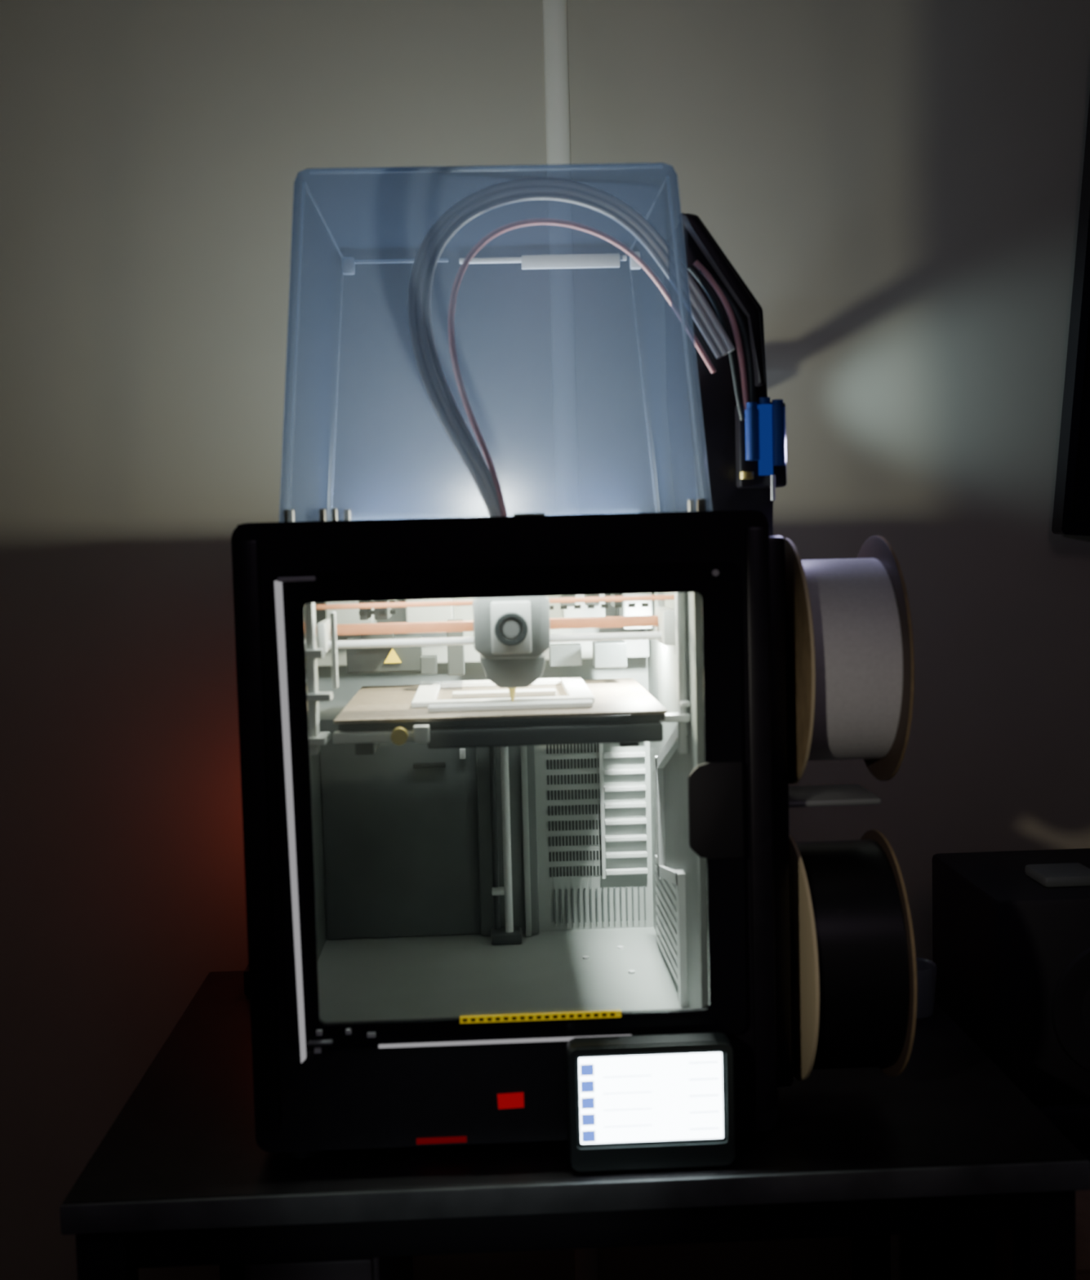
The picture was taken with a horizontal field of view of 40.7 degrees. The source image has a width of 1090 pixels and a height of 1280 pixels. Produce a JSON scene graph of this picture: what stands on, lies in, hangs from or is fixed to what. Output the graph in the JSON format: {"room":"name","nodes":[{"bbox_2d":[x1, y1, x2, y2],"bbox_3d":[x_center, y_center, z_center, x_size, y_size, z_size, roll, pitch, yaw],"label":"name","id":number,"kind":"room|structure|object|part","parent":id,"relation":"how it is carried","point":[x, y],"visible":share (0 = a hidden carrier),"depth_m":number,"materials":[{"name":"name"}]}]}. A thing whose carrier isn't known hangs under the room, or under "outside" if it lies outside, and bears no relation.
{"room":"workspace","nodes":[
{"label":"workspace","id":0,"kind":"room"},
{"bbox_2d":[310,751,326,960],"bbox_3d":[-0.218,0.120,1.284,0.004,0.400,0.336,-2,4,-2],"label":"wall","id":1,"kind":"structure","parent":0,"point":[315,774],"depth_m":1.42,"materials":[{"name":"grey metal"}]},
{"bbox_2d":[306,611,338,745],"bbox_3d":[-0.179,0.029,1.147,0.034,0.102,0.035,-2,4,-2],"label":"brackets","id":2,"kind":"object","parent":1,"relation":"attached to","point":[322,739],"visible":0.62,"depth_m":1.14,"materials":[{"name":"grey plastic"}]},
{"bbox_2d":[304,602,319,755],"bbox_3d":[-0.183,0.024,1.144,0.009,0.130,0.020,-2,4,-2],"label":"rail","id":3,"kind":"object","parent":2,"relation":"attached to","point":[309,608],"visible":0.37,"depth_m":1.14,"materials":[{"name":"grey metal"}]},
{"bbox_2d":[333,728,413,743],"bbox_3d":[-0.128,0.075,1.146,0.073,0.008,0.012,-2,4,-2],"label":"carriage","id":4,"kind":"object","parent":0,"point":[382,735],"depth_m":1.14,"materials":[{"name":"grey metal"}]},
{"bbox_2d":[391,726,408,745],"bbox_3d":[-0.112,0.074,1.136,0.013,0.013,0.010,-2,4,-2],"label":"knob","id":5,"kind":"object","parent":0,"point":[399,735],"depth_m":1.13,"materials":[{"name":"gold metal"}]},
{"bbox_2d":[413,724,429,742],"bbox_3d":[-0.096,0.072,1.139,0.012,0.013,0.015,-2,4,-2],"label":"clip","id":6,"kind":"object","parent":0,"point":[420,731],"depth_m":1.13,"materials":[{"name":"white plastic"}]},
{"bbox_2d":[346,594,626,675],"bbox_3d":[-0.055,-0.014,1.348,0.260,0.090,0.100,-2,4,-2],"label":"blocks","id":7,"kind":"object","parent":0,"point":[606,654],"visible":0.59,"depth_m":1.37,"materials":[{"name":"grey plastic"}]},
{"bbox_2d":[383,648,401,663],"bbox_3d":[-0.142,0.014,1.370,0.016,0.014,0.002,-2,4,-2],"label":"warning triangle","id":8,"kind":"object","parent":7,"relation":"attached to","point":[392,657],"visible":1,"depth_m":1.37,"materials":[{"name":"yellow plastic"}]},
{"bbox_2d":[358,600,648,614],"bbox_3d":[-0.036,-0.032,1.294,0.255,0.012,0.005,-2,4,-2],"label":"belt teeth","id":9,"kind":"object","parent":7,"relation":"attached to","point":[643,604],"visible":0.85,"depth_m":1.29,"materials":[{"name":"grey"}]},
{"bbox_2d":[491,886,504,895],"bbox_3d":[-0.046,0.245,1.436,0.012,0.004,0.020,-2,4,-2],"label":"bracket","id":10,"kind":"object","parent":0,"point":[500,891],"depth_m":1.43,"materials":[{"name":"silver metal"}]},
{"bbox_2d":[502,620,519,637],"bbox_3d":[-0.027,-0.009,1.164,0.013,0.013,0.004,-2,4,-2],"label":"fan hub","id":11,"kind":"object","parent":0,"point":[510,628],"depth_m":1.16,"materials":[{"name":"grey plastic"}]},
{"bbox_2d":[490,600,532,654],"bbox_3d":[-0.027,-0.010,1.166,0.032,0.042,0.004,-2,4,-2],"label":"panel","id":12,"kind":"object","parent":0,"point":[522,607],"depth_m":1.16,"materials":[{"name":"grey plastic"}]},
{"bbox_2d":[520,746,531,936],"bbox_3d":[-0.019,0.183,1.447,0.006,0.219,0.008,-2,4,-2],"label":"ridge","id":13,"kind":"object","parent":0,"point":[523,748],"depth_m":1.44,"materials":[{"name":"grey metal"}]},
{"bbox_2d":[0,0,1089,1279],"bbox_3d":[-0.060,-0.153,1.759,3.800,2.490,0.100,-2,4,-2],"label":"wall","id":14,"kind":"structure","parent":0,"point":[895,186],"depth_m":1.70,"materials":[{"name":"paint"}]},
{"bbox_2d":[542,0,598,1279],"bbox_3d":[0.025,-0.197,1.706,0.028,2.400,0.006,-2,4,-2],"label":"trim","id":15,"kind":"structure","parent":14,"relation":"attached to","point":[555,33],"depth_m":1.68,"materials":[{"name":"beige plastic"}]},
{"bbox_2d":[1051,93,1089,536],"bbox_3d":[1.109,-0.381,1.713,1.047,0.667,0.045,-2,4,-2],"label":"television","id":16,"kind":"object","parent":14,"relation":"attached to","point":[1071,508],"visible":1,"depth_m":1.69,"materials":[{"name":"black glass"}]},
{"bbox_3d":[1.109,-0.382,1.708,0.984,0.562,0.024,4,4,-3],"label":"panel","id":17,"kind":"part","parent":16,"relation":"part of","materials":[{"name":"black glass"}]},
{"bbox_2d":[598,743,605,879],"bbox_3d":[0.057,0.155,1.464,0.004,0.168,0.007,-2,4,-2],"label":"frame","id":18,"kind":"object","parent":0,"point":[600,745],"depth_m":1.46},
{"bbox_2d":[711,569,719,576],"bbox_3d":[0.127,-0.050,1.095,0.005,0.005,0.005,-2,4,-2],"label":"pin","id":19,"kind":"object","parent":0,"point":[715,572],"depth_m":1.09,"materials":[{"name":"black metal"}]},
{"bbox_3d":[0.035,1.232,0.344,4.000,0.080,3.120,-2,4,-2],"label":"floor","id":20,"kind":"structure","parent":0,"visible":0},
{"bbox_2d":[59,964,1089,1279],"bbox_3d":[0.025,0.730,1.393,0.760,0.776,0.579,-2,4,-2],"label":"desk","id":21,"kind":"object","parent":20,"relation":"on","point":[181,1176],"depth_m":1.11,"materials":[{"name":"laminate"}]},
{"bbox_3d":[-0.319,0.787,1.121,0.036,0.718,0.036,-2,4,-2],"label":"leg","id":22,"kind":"part","parent":21,"relation":"part of","materials":[{"name":"black"}]},
{"bbox_3d":[-0.339,0.751,1.640,0.036,0.718,0.036,-2,4,-2],"label":"leg","id":23,"kind":"part","parent":21,"relation":"part of","materials":[{"name":"black"}]},
{"bbox_3d":[-0.153,0.350,1.586,0.332,0.036,0.073,-2,4,-2],"label":"power strip","id":24,"kind":"part","parent":21,"relation":"part of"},
{"bbox_3d":[-0.191,0.393,1.149,0.032,0.014,0.032,-2,4,-2],"label":"foot","id":25,"kind":"part","parent":21,"relation":"part of","materials":[{"name":"black"}]},
{"bbox_3d":[-0.177,0.578,1.139,0.095,0.205,0.012,-2,4,-2],"label":"pedestal drawer","id":26,"kind":"part","parent":21,"relation":"part of","materials":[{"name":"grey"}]},
{"bbox_3d":[0.149,0.383,1.163,0.032,0.014,0.032,-2,4,-2],"label":"foot","id":27,"kind":"part","parent":21,"relation":"part of","materials":[{"name":"black"}]},
{"bbox_3d":[0.370,0.731,1.667,0.036,0.718,0.036,-2,4,-2],"label":"leg","id":28,"kind":"part","parent":21,"relation":"part of","materials":[{"name":"black"}]},
{"bbox_2d":[915,957,937,1018],"bbox_3d":[0.359,0.341,1.439,0.048,0.048,0.048,-2,4,-2],"label":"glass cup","id":29,"kind":"object","parent":21,"relation":"on","point":[926,969],"visible":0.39,"depth_m":1.42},
{"bbox_3d":[0.391,0.766,1.149,0.036,0.718,0.036,-2,4,-2],"label":"leg","id":30,"kind":"part","parent":21,"relation":"part of","materials":[{"name":"black"}]},
{"bbox_3d":[-0.028,0.343,1.313,0.374,0.058,0.355,-2,4,-2],"label":"base plate","id":31,"kind":"object","parent":21,"relation":"on","visible":0},
{"bbox_2d":[315,594,653,938],"bbox_3d":[-0.052,0.103,1.464,0.352,0.400,0.013,-2,4,-2],"label":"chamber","id":32,"kind":"object","parent":31,"relation":"on","point":[637,668],"depth_m":1.47,"materials":[{"name":"grey plastic"}]},
{"bbox_2d":[319,719,480,939],"bbox_3d":[-0.143,0.186,1.454,0.153,0.219,0.012,-2,4,-2],"label":"panel","id":33,"kind":"object","parent":32,"relation":"attached to","point":[401,841],"depth_m":1.45,"materials":[{"name":"grey plastic"}]},
{"bbox_3d":[-0.114,0.123,1.448,0.032,0.005,0.007,-2,4,-2],"label":"rear handle slot","id":34,"kind":"part","parent":33,"relation":"part of","materials":[{"name":"black plastic"}]},
{"bbox_2d":[459,748,466,759],"bbox_3d":[-0.081,0.112,1.449,0.006,0.010,0.007,-2,4,-2],"label":"sensor","id":35,"kind":"object","parent":33,"relation":"attached to","point":[462,751],"visible":1,"depth_m":1.45,"materials":[{"name":"white plastic"}]},
{"bbox_2d":[324,593,653,634],"bbox_3d":[-0.054,-0.031,1.409,0.308,0.045,0.065,-2,4,-2],"label":"blocks","id":36,"kind":"object","parent":32,"relation":"attached to","point":[421,614],"visible":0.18,"depth_m":1.39,"materials":[{"name":"grey plastic"}]},
{"bbox_3d":[0.029,0.169,1.466,0.053,0.134,0.002,-2,4,-2],"label":"vent slots","id":37,"kind":"part","parent":32,"relation":"part of","materials":[{"name":"grey plastic"}]},
{"bbox_2d":[554,886,645,923],"bbox_3d":[0.055,0.265,1.473,0.092,0.034,0.004,-2,4,-2],"label":"ribs","id":38,"kind":"object","parent":32,"relation":"attached to","point":[626,887],"visible":1,"depth_m":1.47,"materials":[{"name":"grey plastic"}]},
{"bbox_2d":[603,751,648,875],"bbox_3d":[0.080,0.156,1.464,0.042,0.156,0.009,-2,4,-2],"label":"louvres","id":39,"kind":"object","parent":32,"relation":"attached to","point":[633,753],"visible":0.81,"depth_m":1.46,"materials":[{"name":"white plastic"}]},
{"bbox_2d":[317,927,688,1022],"bbox_3d":[-0.047,0.308,1.303,0.327,0.010,0.338,-2,4,-2],"label":"floor","id":40,"kind":"structure","parent":31,"relation":"on","point":[444,975],"depth_m":1.33,"materials":[{"name":"grey metal"}]},
{"bbox_2d":[490,927,522,945],"bbox_3d":[-0.038,0.290,1.440,0.030,0.010,0.030,-2,4,-2],"label":"motor","id":41,"kind":"object","parent":40,"relation":"on","point":[499,937],"visible":1,"depth_m":1.43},
{"bbox_2d":[488,746,500,929],"bbox_3d":[-0.050,0.179,1.441,0.006,0.229,0.006,-2,4,-2],"label":"rod","id":42,"kind":"object","parent":41,"relation":"on","point":[491,749],"visible":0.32,"depth_m":1.44,"materials":[{"name":"grey metal"}]},
{"bbox_2d":[500,746,513,932],"bbox_3d":[-0.037,0.180,1.430,0.008,0.229,0.008,-2,4,-2],"label":"screw","id":43,"kind":"object","parent":41,"relation":"on","point":[504,750],"visible":0.66,"depth_m":1.43,"materials":[{"name":"grey metal"}]},
{"bbox_2d":[475,745,539,936],"bbox_3d":[-0.037,0.183,1.456,0.058,0.219,0.016,-2,4,-2],"label":"column","id":44,"kind":"structure","parent":40,"relation":"on","point":[482,772],"depth_m":1.45,"materials":[{"name":"grey metal"}]},
{"bbox_2d":[231,510,777,1152],"bbox_3d":[-0.026,0.146,1.116,0.400,0.478,0.014,-2,4,-2],"label":"fascia","id":45,"kind":"object","parent":31,"relation":"attached to","point":[371,1098],"visible":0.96,"depth_m":1.11,"materials":[{"name":"black plastic"}]},
{"bbox_2d":[231,538,281,1129],"bbox_3d":[-0.216,0.149,1.106,0.020,0.448,0.015,-2,4,-2],"label":"post","id":46,"kind":"object","parent":45,"relation":"attached to","point":[246,562],"visible":1,"depth_m":1.10,"materials":[{"name":"black plastic"}]},
{"bbox_2d":[270,561,746,1051],"bbox_3d":[-0.025,0.126,1.102,0.348,0.360,0.009,-2,4,-2],"label":"door","id":47,"kind":"structure","parent":46,"relation":"attached to","point":[725,1013],"depth_m":1.10,"materials":[{"name":"black plastic"}]},
{"bbox_2d":[274,580,306,1062],"bbox_3d":[-0.190,0.137,1.095,0.010,0.364,0.003,-2,4,-2],"label":"strip","id":48,"kind":"object","parent":47,"relation":"attached to","point":[277,585],"depth_m":1.09,"materials":[{"name":"white plastic"}]},
{"bbox_2d":[277,576,315,582],"bbox_3d":[-0.183,-0.045,1.082,0.028,0.004,0.004,-2,4,-2],"label":"pin","id":49,"kind":"object","parent":47,"relation":"attached to","point":[295,578],"visible":1,"depth_m":1.08,"materials":[{"name":"black plastic"}]},
{"bbox_3d":[-0.169,0.303,1.107,0.018,0.004,0.004,-2,4,-2],"label":"bottom hinge","id":50,"kind":"part","parent":47,"relation":"part of","materials":[{"name":"silver metal"}]},
{"bbox_2d":[314,1028,375,1053],"bbox_3d":[-0.151,0.302,1.108,0.046,0.017,0.004,-2,4,-2],"label":"screws","id":51,"kind":"object","parent":47,"relation":"attached to","point":[348,1031],"visible":1,"depth_m":1.11,"materials":[{"name":"silver metal"}]},
{"bbox_2d":[459,1009,621,1023],"bbox_3d":[-0.003,0.285,1.113,0.122,0.005,0.002,-2,4,-2],"label":"strip","id":52,"kind":"object","parent":47,"relation":"attached to","point":[617,1012],"visible":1,"depth_m":1.11,"materials":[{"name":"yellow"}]},
{"bbox_2d":[687,760,744,859],"bbox_3d":[0.129,0.129,1.107,0.041,0.074,0.006,-2,4,-2],"label":"door handle","id":53,"kind":"object","parent":47,"relation":"attached to","point":[715,788],"depth_m":1.10,"materials":[{"name":"black plastic"}]},
{"bbox_2d":[416,1136,466,1144],"bbox_3d":[-0.079,0.382,1.122,0.038,0.004,0.004,-2,4,-2],"label":"light","id":54,"kind":"object","parent":45,"relation":"attached to","point":[457,1139],"visible":1,"depth_m":1.12,"materials":[{"name":"red plastic"}]},
{"bbox_2d":[377,1034,631,1048],"bbox_3d":[-0.030,0.304,1.113,0.192,0.002,0.003,-2,4,-2],"label":"strip","id":55,"kind":"object","parent":45,"relation":"attached to","point":[546,1039],"depth_m":1.11,"materials":[{"name":"silver metal"}]},
{"bbox_2d":[497,1092,524,1109],"bbox_3d":[-0.026,0.352,1.123,0.020,0.012,0.003,-2,4,-2],"label":"light","id":56,"kind":"object","parent":45,"relation":"attached to","point":[508,1100],"visible":1,"depth_m":1.12,"materials":[{"name":"red plastic"}]},
{"bbox_2d":[565,1031,735,1171],"bbox_3d":[0.079,0.346,1.111,0.124,0.095,0.040,-2,4,-2],"label":"screen","id":57,"kind":"object","parent":45,"relation":"attached to","point":[651,1101],"visible":1,"depth_m":1.09,"materials":[{"name":"grey plastic"}]},
{"bbox_2d":[745,525,777,1109],"bbox_3d":[0.164,0.138,1.121,0.018,0.448,0.015,-2,4,-2],"label":"post","id":58,"kind":"object","parent":45,"relation":"attached to","point":[757,560],"visible":1,"depth_m":1.11,"materials":[{"name":"black plastic"}]},
{"bbox_2d":[647,591,708,1008],"bbox_3d":[0.128,0.110,1.297,0.047,0.400,0.336,-2,4,-2],"label":"wall","id":59,"kind":"structure","parent":31,"relation":"on","point":[661,660],"depth_m":1.22,"materials":[{"name":"grey plastic"}]},
{"bbox_2d":[316,640,648,666],"bbox_3d":[-0.061,0.011,1.424,0.323,0.020,0.020,-2,4,-2],"label":"beam","id":60,"kind":"structure","parent":59,"relation":"attached to","point":[635,648],"depth_m":1.41,"materials":[{"name":"grey plastic"}]},
{"bbox_2d":[315,615,657,635],"bbox_3d":[-0.044,-0.012,1.230,0.303,0.008,0.015,-2,4,-2],"label":"gantry beam","id":61,"kind":"structure","parent":59,"relation":"attached to","point":[635,620],"depth_m":1.22,"materials":[{"name":"orange metal"}]},
{"bbox_2d":[316,618,330,653],"bbox_3d":[-0.181,-0.004,1.213,0.007,0.025,0.060,-2,4,-2],"label":"gantry","id":62,"kind":"object","parent":61,"relation":"attached to","point":[323,632],"visible":0.61,"depth_m":1.18,"materials":[{"name":"grey plastic"}]},
{"bbox_2d":[472,595,550,659],"bbox_3d":[-0.028,-0.025,1.194,0.061,0.077,0.057,-2,4,-2],"label":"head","id":63,"kind":"object","parent":61,"relation":"attached to","point":[540,606],"visible":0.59,"depth_m":1.17},
{"bbox_2d":[493,612,528,645],"bbox_3d":[-0.027,-0.009,1.163,0.027,0.027,0.003,-2,4,-2],"label":"fan","id":64,"kind":"object","parent":63,"relation":"attached to","point":[508,615],"visible":1,"depth_m":1.16,"materials":[{"name":"black plastic"}]},
{"bbox_2d":[480,653,545,688],"bbox_3d":[-0.026,0.025,1.198,0.052,0.024,0.045,-2,4,-2],"label":"duct","id":65,"kind":"object","parent":63,"relation":"attached to","point":[522,672],"visible":0.91,"depth_m":1.18,"materials":[{"name":"grey plastic"}]},
{"bbox_2d":[507,687,516,701],"bbox_3d":[-0.026,0.044,1.197,0.008,0.013,0.008,-2,4,-2],"label":"nozzle","id":66,"kind":"object","parent":65,"relation":"attached to","point":[512,691],"depth_m":1.20,"materials":[{"name":"gold metal"}]},
{"bbox_3d":[-0.031,-0.072,1.190,0.034,0.022,0.028,-2,4,-2],"label":"inlet","id":67,"kind":"object","parent":63,"relation":"on","visible":0},
{"bbox_2d":[693,333,715,373],"bbox_3d":[0.035,-0.212,1.212,0.236,0.261,0.020,-3,4,-23],"label":"tube","id":68,"kind":"object","parent":67,"relation":"attached to","point":[697,344],"visible":0.04,"depth_m":1.25,"materials":[{"name":"pink plastic"}]},
{"bbox_2d":[690,303,721,359],"bbox_3d":[0.029,-0.221,1.205,0.260,0.278,0.025,-3,4,-22],"label":"tube","id":69,"kind":"object","parent":67,"relation":"attached to","point":[695,317],"visible":0.06,"depth_m":1.25,"materials":[{"name":"white"}]},
{"bbox_2d":[688,286,728,355],"bbox_3d":[0.029,-0.224,1.204,0.272,0.285,0.026,-3,4,-21],"label":"tube","id":70,"kind":"object","parent":67,"relation":"attached to","point":[695,303],"visible":0.06,"depth_m":1.25,"materials":[{"name":"white"}]},
{"bbox_2d":[687,271,734,352],"bbox_3d":[0.029,-0.226,1.204,0.283,0.292,0.026,-3,4,-21],"label":"tube","id":71,"kind":"object","parent":67,"relation":"attached to","point":[707,308],"visible":0.09,"depth_m":1.25,"materials":[{"name":"white"}]},
{"bbox_2d":[315,595,675,609],"bbox_3d":[-0.038,-0.030,1.184,0.293,0.004,0.005,-2,4,-2],"label":"rail","id":72,"kind":"object","parent":59,"relation":"attached to","point":[648,597],"visible":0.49,"depth_m":1.18,"materials":[{"name":"orange metal"}]},
{"bbox_2d":[654,606,675,645],"bbox_3d":[0.101,-0.012,1.224,0.012,0.029,0.060,-2,4,-2],"label":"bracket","id":73,"kind":"object","parent":59,"relation":"attached to","point":[666,615],"visible":0.78,"depth_m":1.19,"materials":[{"name":"grey plastic"}]},
{"bbox_2d":[328,631,661,648],"bbox_3d":[-0.038,0.000,1.207,0.293,0.006,0.006,-2,4,-2],"label":"rod","id":74,"kind":"object","parent":73,"relation":"attached to","point":[637,635],"visible":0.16,"depth_m":1.20,"materials":[{"name":"silver metal"}]},
{"bbox_2d":[659,592,690,754],"bbox_3d":[0.101,0.020,1.159,0.024,0.140,0.017,-2,4,-2],"label":"post","id":75,"kind":"object","parent":59,"relation":"attached to","point":[679,597],"depth_m":1.16,"materials":[{"name":"grey plastic"}]},
{"bbox_2d":[426,721,662,748],"bbox_3d":[0.000,0.074,1.150,0.184,0.014,0.014,-2,4,-2],"label":"bed base","id":76,"kind":"object","parent":75,"relation":"attached to","point":[645,731],"visible":0.94,"depth_m":1.14,"materials":[{"name":"grey metal"}]},
{"bbox_2d":[355,742,639,755],"bbox_3d":[-0.043,0.068,1.299,0.225,0.020,0.270,-2,4,-2],"label":"brackets","id":77,"kind":"object","parent":76,"relation":"on","point":[361,748],"visible":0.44,"depth_m":1.16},
{"bbox_2d":[337,714,665,731],"bbox_3d":[-0.038,0.056,1.278,0.256,0.006,0.260,-2,4,-2],"label":"bed","id":78,"kind":"object","parent":77,"relation":"on","point":[642,717],"visible":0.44,"depth_m":1.15,"materials":[{"name":"grey metal"}]},
{"bbox_2d":[333,678,667,724],"bbox_3d":[-0.039,0.051,1.276,0.260,0.003,0.266,-2,4,-2],"label":"plate","id":79,"kind":"object","parent":78,"relation":"on","point":[613,696],"visible":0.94,"depth_m":1.20,"materials":[{"name":"beige metal"}]},
{"bbox_2d":[411,676,595,712],"bbox_3d":[-0.037,0.047,1.277,0.151,0.005,0.210,-2,4,-2],"label":"printed part","id":80,"kind":"object","parent":79,"relation":"on","point":[579,695],"visible":0.99,"depth_m":1.22,"materials":[{"name":"white plastic"}]},
{"bbox_3d":[0.102,0.061,1.161,0.024,0.006,0.015,-2,4,-2],"label":"front post bracket","id":81,"kind":"part","parent":75,"relation":"part of","materials":[{"name":"silver metal"}]},
{"bbox_3d":[0.110,0.050,1.161,0.008,0.004,0.015,-2,4,-2],"label":"front post bracket","id":82,"kind":"part","parent":75,"relation":"part of","materials":[{"name":"white plastic"}]},
{"bbox_3d":[-0.040,-0.093,1.288,0.392,0.023,0.379,-2,4,-2],"label":"frame","id":83,"kind":"object","parent":59,"relation":"on","visible":0},
{"bbox_2d":[279,162,712,522],"bbox_3d":[-0.047,-0.239,1.281,0.336,0.271,0.326,-2,4,-2],"label":"cover","id":84,"kind":"object","parent":83,"relation":"on","point":[495,340],"visible":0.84,"depth_m":1.12,"materials":[{"name":"clear plastic"}]},
{"bbox_3d":[0.159,0.129,1.314,0.013,0.474,0.373,-2,4,-2],"label":"panel","id":85,"kind":"object","parent":31,"relation":"attached to","visible":0},
{"bbox_2d":[680,213,880,1087],"bbox_3d":[0.177,-0.019,1.391,0.143,0.722,0.482,-2,4,-11],"label":"bracket","id":86,"kind":"object","parent":85,"relation":"attached to","point":[745,432],"visible":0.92,"depth_m":1.26,"materials":[{"name":"black plastic"}]},
{"bbox_3d":[0.159,-0.222,1.362,0.074,0.312,0.150,-2,4,-2],"label":"feeder plate","id":87,"kind":"part","parent":86,"relation":"part of","materials":[{"name":"black plastic"}]},
{"bbox_2d":[783,535,914,783],"bbox_3d":[0.234,0.016,1.201,0.079,0.200,0.200,-2,4,-2],"label":"spool","id":88,"kind":"object","parent":86,"relation":"on","point":[851,687],"visible":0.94,"depth_m":1.13,"materials":[{"name":"plastic"}]},
{"bbox_2d":[789,829,916,1080],"bbox_3d":[0.241,0.259,1.218,0.079,0.200,0.200,-2,4,-2],"label":"spool","id":89,"kind":"object","parent":86,"relation":"on","point":[854,984],"visible":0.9,"depth_m":1.14,"materials":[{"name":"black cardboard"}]},
{"bbox_2d":[902,1102,1089,1279],"bbox_3d":[0.653,0.765,1.625,0.440,0.640,0.310,-2,4,-2],"label":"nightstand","id":90,"kind":"object","parent":20,"relation":"on","point":[963,1255],"visible":0.02,"depth_m":1.52,"materials":[{"name":"black wood"}]},
{"bbox_2d":[931,848,1089,1104],"bbox_3d":[0.562,0.342,1.556,0.242,0.220,0.224,-2,4,-2],"label":"box","id":91,"kind":"object","parent":90,"relation":"on","point":[1011,930],"visible":0.94,"depth_m":1.45,"materials":[{"name":"black plastic"}]},
{"bbox_3d":[0.532,0.241,1.509,0.060,0.012,0.060,-2,4,-2],"label":"knob","id":92,"kind":"part","parent":91,"relation":"part of","materials":[{"name":"grey plastic"}]},
{"bbox_3d":[0.650,0.632,1.596,0.396,0.270,0.250,-2,4,-2],"label":"drawer","id":93,"kind":"part","parent":90,"relation":"part of","materials":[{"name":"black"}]},
{"bbox_2d":[995,1189,1089,1279],"bbox_3d":[0.615,0.811,1.355,0.338,0.588,0.192,-2,4,-2],"label":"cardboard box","id":94,"kind":"object","parent":20,"relation":"on","point":[1003,1237],"visible":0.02,"depth_m":1.36,"materials":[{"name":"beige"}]},
{"bbox_3d":[0.113,0.256,1.332,0.001,0.074,0.182,-2,4,-2],"label":"hatch recess","id":95,"kind":"object","parent":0,"visible":0},
{"bbox_2d":[654,854,677,985],"bbox_3d":[0.112,0.251,1.327,0.004,0.087,0.172,-2,4,-2],"label":"ribs","id":96,"kind":"object","parent":95,"relation":"attached to","point":[666,918],"visible":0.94,"depth_m":1.32,"materials":[{"name":"white plastic"}]}
]}

